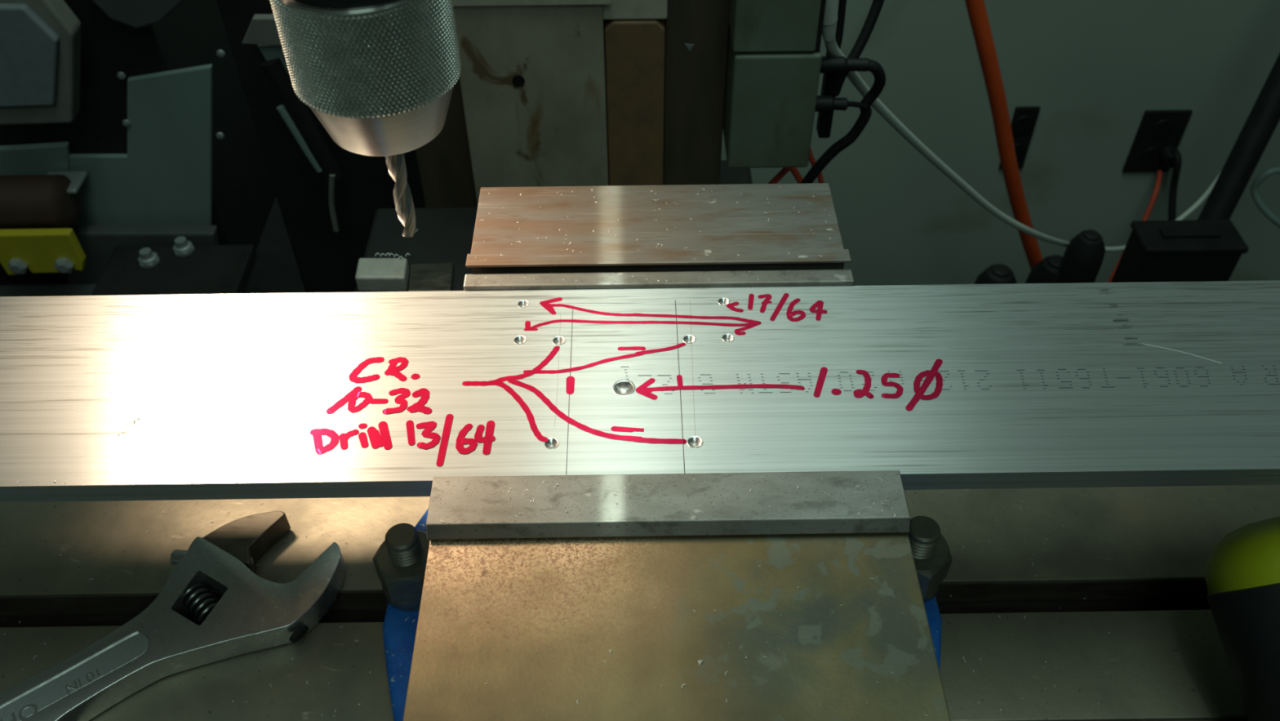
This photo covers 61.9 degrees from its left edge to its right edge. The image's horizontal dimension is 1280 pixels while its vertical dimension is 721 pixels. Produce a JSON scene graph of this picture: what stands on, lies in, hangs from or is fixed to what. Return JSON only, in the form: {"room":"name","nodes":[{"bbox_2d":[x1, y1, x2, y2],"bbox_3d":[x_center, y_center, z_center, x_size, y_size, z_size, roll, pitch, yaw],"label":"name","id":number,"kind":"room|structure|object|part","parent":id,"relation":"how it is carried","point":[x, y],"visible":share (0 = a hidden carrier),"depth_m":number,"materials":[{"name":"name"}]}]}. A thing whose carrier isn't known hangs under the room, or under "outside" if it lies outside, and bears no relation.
{"room":"workshop","nodes":[
{"label":"workshop","id":0,"kind":"room"},
{"bbox_2d":[973,263,1017,284],"bbox_3d":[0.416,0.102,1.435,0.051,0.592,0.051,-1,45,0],"label":"knob","id":1,"kind":"object","parent":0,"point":[998,273],"visible":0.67,"depth_m":1.23,"materials":[{"name":"plastic"}]},
{"bbox_2d":[720,0,1279,285],"bbox_3d":[-0.010,-1.099,1.005,3.556,2.896,0.102,-1,45,0],"label":"wall","id":2,"kind":"structure","parent":0,"point":[1093,68],"depth_m":1.68,"materials":[{"name":"grey paint"}]},
{"bbox_2d":[998,106,1040,168],"bbox_3d":[0.603,-0.352,1.696,0.038,0.114,0.008,-1,45,0],"label":"wall outlet","id":3,"kind":"object","parent":2,"relation":"attached to","point":[1024,118],"visible":0.76,"depth_m":1.68,"materials":[{"name":"black paint"}]},
{"bbox_2d":[1013,143,1026,161],"bbox_3d":[0.603,-0.332,1.712,0.036,0.036,0.002,-1,45,0],"label":"receptacle","id":4,"kind":"object","parent":3,"relation":"attached to","point":[1020,149],"depth_m":1.71,"materials":[{"name":"black plastic"}]},
{"bbox_2d":[1012,115,1035,135],"bbox_3d":[0.602,-0.368,1.676,0.036,0.036,0.002,-1,45,0],"label":"receptacle","id":5,"kind":"object","parent":3,"relation":"attached to","point":[1021,125],"depth_m":1.67,"materials":[{"name":"black plastic"}]},
{"bbox_2d":[1107,170,1162,282],"bbox_3d":[0.808,-0.190,1.761,0.019,0.214,0.140,26,51,24],"label":"wire","id":6,"kind":"object","parent":2,"relation":"attached to","point":[1159,174],"visible":0.47,"depth_m":1.72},
{"bbox_2d":[1122,109,1192,172],"bbox_3d":[0.825,-0.349,1.704,0.074,0.114,0.008,-1,45,0],"label":"wall outlet","id":7,"kind":"object","parent":2,"relation":"attached to","point":[1157,129],"visible":1,"depth_m":1.70,"materials":[{"name":"black paint"}]},
{"bbox_2d":[1140,146,1160,165],"bbox_3d":[0.825,-0.329,1.720,0.036,0.036,0.002,-1,45,0],"label":"receptacle","id":8,"kind":"object","parent":7,"relation":"attached to","point":[1149,156],"depth_m":1.72,"materials":[{"name":"black plastic"}]},
{"bbox_2d":[1151,120,1174,138],"bbox_3d":[0.825,-0.364,1.684,0.036,0.036,0.002,-1,45,0],"label":"receptacle","id":9,"kind":"object","parent":7,"relation":"attached to","point":[1160,129],"depth_m":1.68,"materials":[{"name":"black plastic"}]},
{"bbox_2d":[1159,144,1182,220],"bbox_3d":[0.845,-0.263,1.699,0.032,0.148,0.127,-1,45,0],"label":"power cord","id":10,"kind":"object","parent":2,"relation":"attached to","point":[1171,156],"visible":0.82,"depth_m":1.68,"materials":[{"name":"rubber"}]},
{"bbox_3d":[0.842,-0.249,1.686,0.013,0.148,0.091,-9,46,-8],"label":"cord","id":11,"kind":"part","parent":10,"relation":"part of","materials":[{"name":"black rubber"}]},
{"bbox_2d":[964,0,1042,269],"bbox_3d":[0.487,-0.222,1.356,0.296,0.592,0.027,-8,46,-8],"label":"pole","id":12,"kind":"object","parent":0,"point":[976,9],"visible":0.78,"depth_m":1.26,"materials":[{"name":"orange plastic"}]},
{"bbox_2d":[1025,254,1062,283],"bbox_3d":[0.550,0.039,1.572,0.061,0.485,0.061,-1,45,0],"label":"knob","id":13,"kind":"object","parent":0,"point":[1045,271],"visible":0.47,"depth_m":1.40,"materials":[{"name":"plastic"}]},
{"bbox_2d":[1053,229,1105,283],"bbox_3d":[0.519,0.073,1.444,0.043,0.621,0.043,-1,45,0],"label":"knob","id":14,"kind":"object","parent":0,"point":[1082,259],"visible":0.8,"depth_m":1.23,"materials":[{"name":"plastic"}]},
{"bbox_2d":[1205,582,1279,720],"bbox_3d":[0.245,0.101,0.386,0.061,0.074,0.068,-9,46,-8],"label":"grip","id":15,"kind":"object","parent":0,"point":[1246,615],"depth_m":0.38,"materials":[{"name":"black plastic"}]},
{"bbox_2d":[1250,166,1279,227],"bbox_3d":[0.927,-0.221,1.534,0.107,0.118,0.037,-1,45,0],"label":"cable","id":16,"kind":"object","parent":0,"point":[1255,193],"visible":1,"depth_m":1.52,"materials":[{"name":"white plastic"}]},
{"bbox_3d":[0.011,0.641,1.358,3.556,0.051,2.083,-1,45,0],"label":"floor","id":17,"kind":"structure","parent":0,"visible":0},
{"bbox_2d":[0,195,305,296],"bbox_3d":[-0.929,-0.039,1.465,1.189,0.762,0.686,-1,45,0],"label":"workbench","id":18,"kind":"object","parent":17,"relation":"on","point":[275,270],"depth_m":1.10,"materials":[{"name":"black paint"}]},
{"bbox_3d":[-0.580,-0.104,1.026,0.086,0.050,0.010,-1,45,0],"label":"bracket plate","id":19,"kind":"part","parent":18,"relation":"part of","materials":[{"name":"yellow paint"}]},
{"bbox_3d":[-0.725,-0.082,1.070,0.374,0.142,0.058,-1,45,0],"label":"yellow bracket","id":20,"kind":"part","parent":18,"relation":"part of","materials":[{"name":"yellow metal"}]},
{"bbox_2d":[0,0,275,284],"bbox_3d":[-0.696,-0.376,1.039,0.642,0.599,0.353,-1,45,0],"label":"machine","id":21,"kind":"object","parent":18,"relation":"on","point":[147,99],"visible":0.8,"depth_m":1.03,"materials":[{"name":"black paint"}]},
{"bbox_3d":[-0.541,-0.260,0.915,0.098,0.096,0.009,-1,45,0],"label":"plate","id":22,"kind":"part","parent":21,"relation":"part of","materials":[{"name":"metal"}]},
{"bbox_3d":[-0.600,-0.193,1.046,0.095,0.044,0.008,-1,45,0],"label":"panel","id":23,"kind":"part","parent":21,"relation":"part of","materials":[{"name":"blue metal"}]},
{"bbox_3d":[-0.542,-0.267,0.928,0.122,0.133,0.023,-1,45,0],"label":"frame","id":24,"kind":"part","parent":21,"relation":"part of","materials":[{"name":"grey metal"}]},
{"bbox_2d":[0,171,87,229],"bbox_3d":[-0.596,-0.152,1.035,0.111,0.062,0.062,-1,45,0],"label":"motor","id":25,"kind":"object","parent":21,"relation":"attached to","point":[51,200],"visible":0.9,"depth_m":1.01,"materials":[{"name":"grey paint"}]},
{"bbox_3d":[-0.494,-0.202,1.042,0.206,0.189,0.006,-1,45,0],"label":"sheet panel","id":26,"kind":"part","parent":21,"relation":"part of","materials":[{"name":"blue metal"}]},
{"bbox_2d":[90,244,257,295],"bbox_3d":[-0.461,-0.081,1.058,0.140,0.018,0.085,-1,45,0],"label":"metal bracket","id":27,"kind":"object","parent":21,"relation":"attached to","point":[210,268],"visible":0.55,"depth_m":1.05,"materials":[{"name":"black metal"}]},
{"bbox_2d":[137,247,159,268],"bbox_3d":[-0.487,-0.102,1.057,0.021,0.015,0.018,-1,45,0],"label":"bolt","id":28,"kind":"object","parent":27,"relation":"on","point":[148,259],"visible":1,"depth_m":1.05,"materials":[{"name":"silver metal"}]},
{"bbox_2d":[173,235,195,257],"bbox_3d":[-0.458,-0.115,1.069,0.021,0.015,0.018,-1,45,0],"label":"bolt","id":29,"kind":"object","parent":27,"relation":"on","point":[182,247],"visible":1,"depth_m":1.06,"materials":[{"name":"silver metal"}]},
{"bbox_2d":[216,0,426,293],"bbox_3d":[-0.247,0.030,1.125,0.158,0.940,0.061,-1,45,0],"label":"guard arm","id":30,"kind":"object","parent":18,"relation":"attached to","point":[329,195],"visible":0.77,"depth_m":0.94,"materials":[{"name":"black metal"}]},
{"bbox_3d":[-0.284,-0.228,0.839,0.020,0.049,0.008,-1,45,0],"label":"pale plate","id":31,"kind":"part","parent":30,"relation":"part of","materials":[{"name":"blue metal"}]},
{"bbox_3d":[-0.278,-0.181,0.875,0.024,0.063,0.006,-1,45,0],"label":"edge rod","id":32,"kind":"part","parent":30,"relation":"part of","materials":[{"name":"blue metal"}]},
{"bbox_2d":[355,160,752,292],"bbox_3d":[-0.035,0.238,1.028,0.256,0.986,0.348,-1,45,0],"label":"pedestal","id":33,"kind":"object","parent":17,"relation":"on","point":[443,234],"visible":0.09,"depth_m":0.65,"materials":[{"name":"black paint"}]},
{"bbox_2d":[355,253,409,290],"bbox_3d":[-0.147,-0.050,0.611,0.030,0.013,0.020,-1,45,0],"label":"block","id":34,"kind":"object","parent":33,"relation":"on","point":[371,273],"visible":1,"depth_m":0.61,"materials":[{"name":"metal"}]},
{"bbox_2d":[408,262,453,291],"bbox_3d":[-0.120,-0.046,0.614,0.026,0.005,0.025,-1,45,0],"label":"steel plate","id":35,"kind":"object","parent":33,"relation":"on","point":[435,277],"visible":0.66,"depth_m":0.61,"materials":[{"name":"grey metal"}]},
{"bbox_2d":[415,0,729,207],"bbox_3d":[-0.049,-0.233,0.669,0.203,0.381,0.130,-1,45,0],"label":"column","id":36,"kind":"structure","parent":33,"relation":"on","point":[545,92],"depth_m":0.66,"materials":[{"name":"grey metal"}]},
{"bbox_3d":[-0.065,-0.198,0.634,0.088,0.381,0.025,-1,45,0],"label":"plate","id":37,"kind":"part","parent":36,"relation":"part of","materials":[{"name":"grey metal"}]},
{"bbox_2d":[723,0,826,168],"bbox_3d":[0.075,-0.229,0.605,0.058,0.245,0.066,-1,45,0],"label":"control box","id":38,"kind":"object","parent":36,"relation":"attached to","point":[774,59],"visible":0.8,"depth_m":0.63,"materials":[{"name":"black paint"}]},
{"bbox_3d":[0.074,-0.245,0.616,0.057,0.240,0.028,-1,45,0],"label":"plate","id":39,"kind":"part","parent":38,"relation":"part of","materials":[{"name":"grey paint"}]},
{"bbox_2d":[808,147,823,182],"bbox_3d":[0.122,-0.133,0.743,0.018,0.036,0.004,-1,45,0],"label":"wire","id":40,"kind":"object","parent":38,"relation":"attached to","point":[812,161],"visible":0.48,"depth_m":0.74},
{"bbox_2d":[814,95,867,111],"bbox_3d":[0.126,-0.161,0.672,0.038,0.013,0.011,-3,45,-2],"label":"cable","id":41,"kind":"object","parent":38,"relation":"attached to","point":[824,103],"visible":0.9,"depth_m":0.67,"materials":[{"name":"rubber"}]},
{"bbox_3d":[0.136,-0.161,0.675,0.018,0.009,0.004,-13,47,-12],"label":"cord","id":42,"kind":"part","parent":41,"relation":"part of","materials":[{"name":"black rubber"}]},
{"bbox_2d":[800,56,885,183],"bbox_3d":[0.130,-0.150,0.692,0.049,0.105,0.014,-1,45,0],"label":"cable","id":43,"kind":"object","parent":38,"relation":"hanging from","point":[829,64],"visible":0.86,"depth_m":0.68,"materials":[{"name":"rubber"}]},
{"bbox_2d":[768,167,802,183],"bbox_3d":[0.100,-0.125,0.726,0.028,0.021,0.005,-1,45,0],"label":"wire","id":44,"kind":"object","parent":43,"relation":"attached to","point":[784,171],"visible":0.68,"depth_m":0.72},
{"bbox_2d":[829,0,884,96],"bbox_3d":[0.135,-0.196,0.661,0.032,0.064,0.009,-24,50,-21],"label":"cable","id":45,"kind":"object","parent":38,"relation":"hanging from","point":[875,9],"visible":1,"depth_m":0.66,"materials":[{"name":"rubber"}]},
{"bbox_2d":[822,0,1220,252],"bbox_3d":[0.459,-0.244,1.095,1.018,0.660,0.065,-34,54,-28],"label":"cable","id":46,"kind":"object","parent":38,"relation":"hanging from","point":[830,18],"visible":0.66,"depth_m":0.85,"materials":[{"name":"plastic"}]},
{"bbox_2d":[816,49,835,137],"bbox_3d":[0.123,-0.175,0.699,0.008,0.062,0.013,-1,45,0],"label":"strap","id":47,"kind":"object","parent":46,"relation":"attached to","point":[824,119],"visible":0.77,"depth_m":0.71,"materials":[{"name":"plastic"}]},
{"bbox_2d":[823,0,846,88],"bbox_3d":[0.122,-0.198,0.663,0.007,0.063,0.004,-1,45,0],"label":"cable","id":48,"kind":"object","parent":46,"relation":"attached to","point":[842,3],"visible":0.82,"depth_m":0.66,"materials":[{"name":"rubber"}]},
{"bbox_2d":[0,484,1279,720],"bbox_3d":[0.009,0.123,0.477,1.219,0.061,0.231,-1,45,0],"label":"table","id":49,"kind":"object","parent":33,"relation":"on","point":[1138,557],"visible":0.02,"depth_m":0.46,"materials":[{"name":"metal"}]},
{"bbox_2d":[0,511,346,720],"bbox_3d":[-0.236,0.127,0.422,0.245,0.013,0.069,-24,50,-21],"label":"wrench","id":50,"kind":"object","parent":49,"relation":"on","point":[254,612],"visible":1,"depth_m":0.43,"materials":[{"name":"silver metal"}]},
{"bbox_3d":[-0.257,0.144,0.398,0.149,0.001,0.011,-28,52,-25],"label":"handle panel","id":51,"kind":"part","parent":50,"relation":"part of","materials":[{"name":"silver metal"}]},
{"bbox_2d":[382,182,951,720],"bbox_3d":[0.009,0.068,0.400,0.227,0.126,0.358,-1,45,0],"label":"vise","id":52,"kind":"object","parent":49,"relation":"on","point":[834,647],"visible":0.75,"depth_m":0.33,"materials":[{"name":"blue paint"}]},
{"bbox_2d":[372,523,429,611],"bbox_3d":[-0.093,0.091,0.442,0.028,0.066,0.026,-1,45,0],"label":"stud","id":53,"kind":"object","parent":52,"relation":"attached to","point":[400,561],"visible":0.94,"depth_m":0.42,"materials":[{"name":"black metal"}]},
{"bbox_2d":[382,584,420,611],"bbox_3d":[-0.093,0.091,0.441,0.026,0.007,0.026,-1,45,0],"label":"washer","id":54,"kind":"object","parent":53,"relation":"in","point":[406,597],"depth_m":0.43,"materials":[{"name":"metal"}]},
{"bbox_3d":[-0.093,0.091,0.442,0.013,0.066,0.013,-1,45,0],"label":"threaded rod","id":55,"kind":"part","parent":53,"relation":"part of","materials":[{"name":"black metal"}]},
{"bbox_2d":[0,280,1279,502],"bbox_3d":[0.008,0.008,0.386,1.067,0.009,0.093,-1,45,0],"label":"bar","id":56,"kind":"object","parent":52,"relation":"on","point":[1143,384],"visible":1,"depth_m":0.38,"materials":[{"name":"metal"}]},
{"bbox_3d":[0.007,-0.017,0.432,0.152,0.043,0.008,-1,45,0],"label":"jaw plate","id":57,"kind":"part","parent":52,"relation":"part of","materials":[{"name":"metal"}]},
{"bbox_3d":[0.009,0.060,0.356,0.152,0.043,0.021,-1,45,0],"label":"jaw plate","id":58,"kind":"part","parent":52,"relation":"part of","materials":[{"name":"metal"}]},
{"bbox_2d":[907,515,952,602],"bbox_3d":[0.112,0.089,0.443,0.026,0.066,0.027,-1,45,0],"label":"stud","id":59,"kind":"object","parent":52,"relation":"attached to","point":[931,554],"visible":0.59,"depth_m":0.42,"materials":[{"name":"black metal"}]},
{"bbox_3d":[0.112,0.089,0.443,0.013,0.066,0.013,-1,45,0],"label":"threaded rod","id":60,"kind":"part","parent":59,"relation":"part of","materials":[{"name":"black metal"}]},
{"bbox_2d":[922,582,942,602],"bbox_3d":[0.112,0.088,0.442,0.026,0.007,0.026,-1,45,0],"label":"washer","id":61,"kind":"object","parent":59,"relation":"in","point":[930,589],"depth_m":0.43,"materials":[{"name":"metal"}]},
{"bbox_2d":[1204,516,1279,720],"bbox_3d":[0.246,0.107,0.386,0.063,0.087,0.100,-10,46,-9],"label":"handle","id":62,"kind":"object","parent":49,"relation":"on","point":[1242,579],"visible":1,"depth_m":0.38,"materials":[{"name":"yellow plastic"}]},
{"bbox_2d":[1111,219,1248,282],"bbox_3d":[0.649,0.059,1.469,0.119,0.602,0.056,-1,45,0],"label":"box","id":63,"kind":"object","parent":17,"relation":"on","point":[1193,250],"visible":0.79,"depth_m":1.26,"materials":[{"name":"plastic"}]},
{"bbox_3d":[0.648,-0.146,1.261,0.119,0.009,0.056,-1,45,0],"label":"bin lid","id":64,"kind":"part","parent":63,"relation":"part of","materials":[{"name":"black plastic"}]},
{"bbox_2d":[1197,53,1279,219],"bbox_3d":[0.802,-0.251,1.437,0.043,0.524,0.310,27,52,25],"label":"pole","id":65,"kind":"object","parent":17,"relation":"on","point":[1264,117],"visible":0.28,"depth_m":1.41,"materials":[{"name":"metal"}]},
{"bbox_3d":[-0.069,-0.160,0.192,0.065,0.145,0.065,-1,45,0],"label":"spindle quill","id":66,"kind":"object","parent":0,"visible":0},
{"bbox_2d":[270,0,461,155],"bbox_3d":[-0.068,-0.087,0.266,0.043,0.065,0.043,-1,45,0],"label":"drill chuck","id":67,"kind":"object","parent":66,"relation":"attached to","point":[380,77],"visible":1,"depth_m":0.26,"materials":[{"name":"metal"}]},
{"bbox_2d":[384,152,417,237],"bbox_3d":[-0.068,-0.055,0.299,0.005,0.050,0.005,-1,45,0],"label":"bit","id":68,"kind":"object","parent":67,"relation":"attached to","point":[396,164],"visible":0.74,"depth_m":0.30,"materials":[{"name":"metal"}]}
]}

